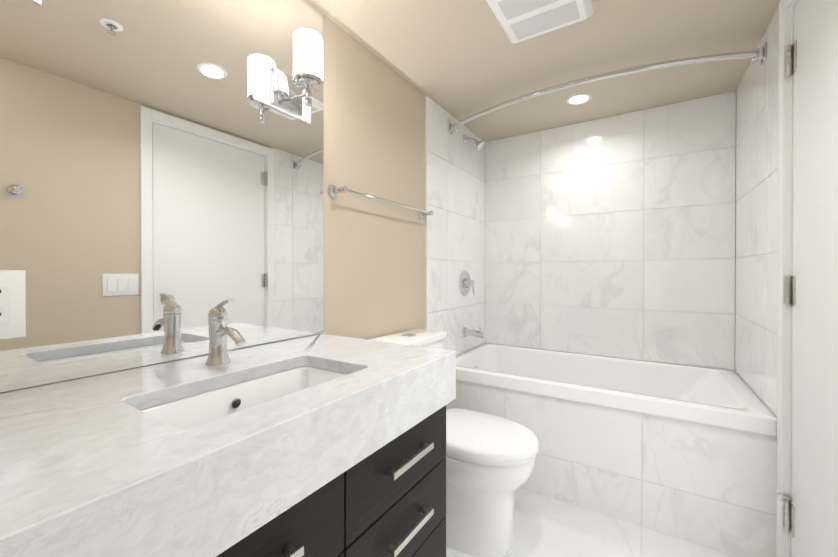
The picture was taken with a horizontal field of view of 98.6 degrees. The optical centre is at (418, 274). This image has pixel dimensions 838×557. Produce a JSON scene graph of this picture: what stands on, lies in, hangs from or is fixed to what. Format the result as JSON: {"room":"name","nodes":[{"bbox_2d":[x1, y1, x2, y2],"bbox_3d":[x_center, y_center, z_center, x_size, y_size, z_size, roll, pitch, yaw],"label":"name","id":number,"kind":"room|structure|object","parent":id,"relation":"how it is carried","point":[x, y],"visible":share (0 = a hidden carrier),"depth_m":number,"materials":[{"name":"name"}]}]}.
{"room":"bathroom","nodes":[
{"label":"bathroom","id":0,"kind":"room"},
{"bbox_2d":[0,15,424,392],"bbox_3d":[-0.325,0.049,1.545,0.100,2.090,3.112,0,0,32],"label":"wall","id":1,"kind":"structure","parent":0,"point":[374,146],"depth_m":1.61,"materials":[{"name":"beige paint"}]},
{"bbox_2d":[0,0,323,391],"bbox_3d":[-0.712,-0.382,0.831,0.006,1.214,1.290,0,0,32],"label":"mirror","id":2,"kind":"object","parent":1,"relation":"attached to","point":[161,182],"visible":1,"depth_m":0.90,"materials":[{"name":"clear glass"}]},
{"bbox_2d":[0,270,25,338],"bbox_3d":[-0.800,0.058,0.680,0.009,0.132,0.080,0,0,32],"label":"electrical outlet","id":3,"kind":"object","parent":2,"relation":"attached to","point":[12,303],"visible":1,"depth_m":0.70,"materials":[{"name":"white plastic"}]},
{"bbox_2d":[31,0,41,4],"bbox_3d":[-0.759,-0.648,0.591,0.169,0.222,0.230,0,0,32],"label":"sconce","id":4,"kind":"object","parent":2,"relation":"attached to","point":[39,2],"visible":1,"depth_m":0.73,"materials":[{"name":"white glass"}]},
{"bbox_2d":[253,28,322,123],"bbox_3d":[-0.388,-0.651,1.179,0.169,0.222,0.230,0,0,32],"label":"sconce","id":5,"kind":"object","parent":2,"relation":"attached to","point":[274,87],"visible":1,"depth_m":1.15,"materials":[{"name":"white glass"}]},
{"bbox_2d":[327,185,432,218],"bbox_3d":[-0.134,-0.329,1.682,0.074,0.052,0.713,0,0,32],"label":"towel rail","id":6,"kind":"object","parent":1,"relation":"attached to","point":[333,191],"visible":1,"depth_m":1.50,"materials":[{"name":"silver metal"}]},
{"bbox_2d":[425,96,484,355],"bbox_3d":[0.271,0.045,2.382,0.012,2.090,0.862,0,0,32],"label":"wall tile","id":7,"kind":"structure","parent":1,"relation":"attached to","point":[455,204],"depth_m":2.29,"materials":[{"name":"white tile"}]},
{"bbox_2d":[459,270,474,295],"bbox_3d":[0.335,0.060,2.411,0.065,0.172,0.172,0,0,32],"label":"shower valve","id":8,"kind":"object","parent":7,"relation":"attached to","point":[466,282],"visible":1,"depth_m":2.39,"materials":[{"name":"silver metal"}]},
{"bbox_2d":[463,135,484,149],"bbox_3d":[0.366,-0.878,2.387,0.140,0.120,0.066,0,0,32],"label":"shower head","id":9,"kind":"object","parent":7,"relation":"attached to","point":[479,145],"visible":1,"depth_m":2.37},
{"bbox_2d":[462,327,485,339],"bbox_3d":[0.371,0.389,2.390,0.150,0.081,0.068,0,0,32],"label":"tub spout","id":10,"kind":"object","parent":7,"relation":"attached to","point":[474,333],"visible":0.98,"depth_m":2.38,"materials":[{"name":"silver metal"}]},
{"bbox_2d":[449,42,766,134],"bbox_3d":[0.768,-0.907,1.800,1.446,0.064,0.212,0,0,32],"label":"rail","id":11,"kind":"object","parent":7,"relation":"attached to","point":[756,55],"visible":1,"depth_m":1.60,"materials":[{"name":"silver metal"}]},
{"bbox_2d":[306,0,779,141],"bbox_3d":[0.339,-1.024,1.121,1.670,0.060,3.112,0,0,32],"label":"ceiling","id":12,"kind":"structure","parent":0,"point":[459,60],"depth_m":1.62,"materials":[{"name":"beige paint"}]},
{"bbox_2d":[486,0,593,42],"bbox_3d":[0.444,-0.981,1.321,0.322,0.028,0.322,0,0,32],"label":"ceiling vent","id":13,"kind":"object","parent":12,"relation":"in","point":[520,20],"visible":0.96,"depth_m":1.34,"materials":[{"name":"white plastic"}]},
{"bbox_2d":[566,93,590,104],"bbox_3d":[0.908,-0.996,2.049,0.132,0.006,0.132,0,0,32],"label":"recessed light","id":14,"kind":"object","parent":12,"relation":"in","point":[579,98],"visible":1,"depth_m":2.04,"materials":[{"name":"white paint"}]},
{"bbox_2d":[735,212,735,314],"bbox_3d":[1.144,0.045,2.399,1.470,2.090,0.100,0,0,32],"label":"wall","id":15,"kind":"structure","parent":0,"point":[735,237],"depth_m":1.97,"materials":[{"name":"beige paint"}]},
{"bbox_2d":[485,91,735,370],"bbox_3d":[1.114,-0.087,2.351,1.446,1.826,0.012,0,0,32],"label":"wall tile","id":16,"kind":"structure","parent":15,"relation":"attached to","point":[612,236],"depth_m":2.25,"materials":[{"name":"white tile"}]},
{"bbox_3d":[0.339,1.136,1.131,1.670,0.080,3.112,0,0,32],"label":"floor","id":17,"kind":"structure","parent":0,"visible":0},
{"bbox_2d":[446,487,734,556],"bbox_3d":[0.339,1.092,1.131,1.470,0.008,2.912,0,0,32],"label":"floor","id":18,"kind":"structure","parent":17,"relation":"on","point":[545,526],"depth_m":1.49,"materials":[{"name":"white tile"}]},
{"bbox_2d":[0,334,455,556],"bbox_3d":[-0.473,0.663,0.678,0.575,0.870,1.278,0,0,32],"label":"bathroom vanity","id":19,"kind":"object","parent":18,"relation":"on","point":[321,445],"visible":1,"depth_m":0.61,"materials":[{"name":"stone"}]},
{"bbox_2d":[205,298,245,365],"bbox_3d":[-0.479,0.142,0.897,0.136,0.169,0.057,0,0,32],"label":"faucet","id":20,"kind":"object","parent":19,"relation":"on","point":[219,330],"visible":1,"depth_m":0.90,"materials":[{"name":"silver metal"}]},
{"bbox_2d":[140,366,347,427],"bbox_3d":[-0.334,0.327,0.774,0.290,0.138,0.475,0,0,32],"label":"sink","id":21,"kind":"object","parent":19,"relation":"in","point":[198,406],"depth_m":0.84,"materials":[{"name":"white ceramic"}]},
{"bbox_2d":[368,328,538,556],"bbox_3d":[0.159,0.684,1.555,0.694,0.804,0.404,0,0,32],"label":"toilet","id":22,"kind":"object","parent":18,"relation":"on","point":[490,460],"visible":0.48,"depth_m":1.38,"materials":[{"name":"white ceramic"}]},
{"bbox_2d":[446,380,776,556],"bbox_3d":[0.709,0.841,1.715,1.446,0.505,0.012,0,0,32],"label":"tile","id":23,"kind":"structure","parent":18,"relation":"on","point":[710,486],"depth_m":1.53,"materials":[{"name":"white tile"}]},
{"bbox_2d":[456,343,776,436],"bbox_3d":[0.903,0.725,2.021,1.442,0.406,0.774,0,0,32],"label":"bathtub","id":24,"kind":"object","parent":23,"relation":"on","point":[724,398],"visible":0.48,"depth_m":1.97,"materials":[{"name":"white ceramic"}]},
{"bbox_2d":[776,0,797,556],"bbox_3d":[1.111,0.061,0.897,0.120,2.072,0.884,0,0,32],"label":"door frame","id":25,"kind":"structure","parent":17,"relation":"on","point":[785,268],"depth_m":1.25,"materials":[{"name":"white paint"}]},
{"bbox_2d":[776,0,837,556],"bbox_3d":[1.075,0.088,0.939,0.109,1.993,0.783,0,0,32],"label":"door","id":26,"kind":"structure","parent":25,"relation":"attached to","point":[811,508],"depth_m":1.07,"materials":[{"name":"white paint"}]},
{"bbox_3d":[1.582,0.049,1.624,0.100,2.090,0.942,0,0,32],"label":"wall","id":27,"kind":"structure","parent":0,"visible":0},
{"bbox_2d":[735,5,778,418],"bbox_3d":[1.516,0.049,1.623,0.012,2.090,0.790,0,0,32],"label":"wall tile","id":28,"kind":"structure","parent":27,"relation":"attached to","point":[756,259],"depth_m":1.55,"materials":[{"name":"white tile"}]}
]}

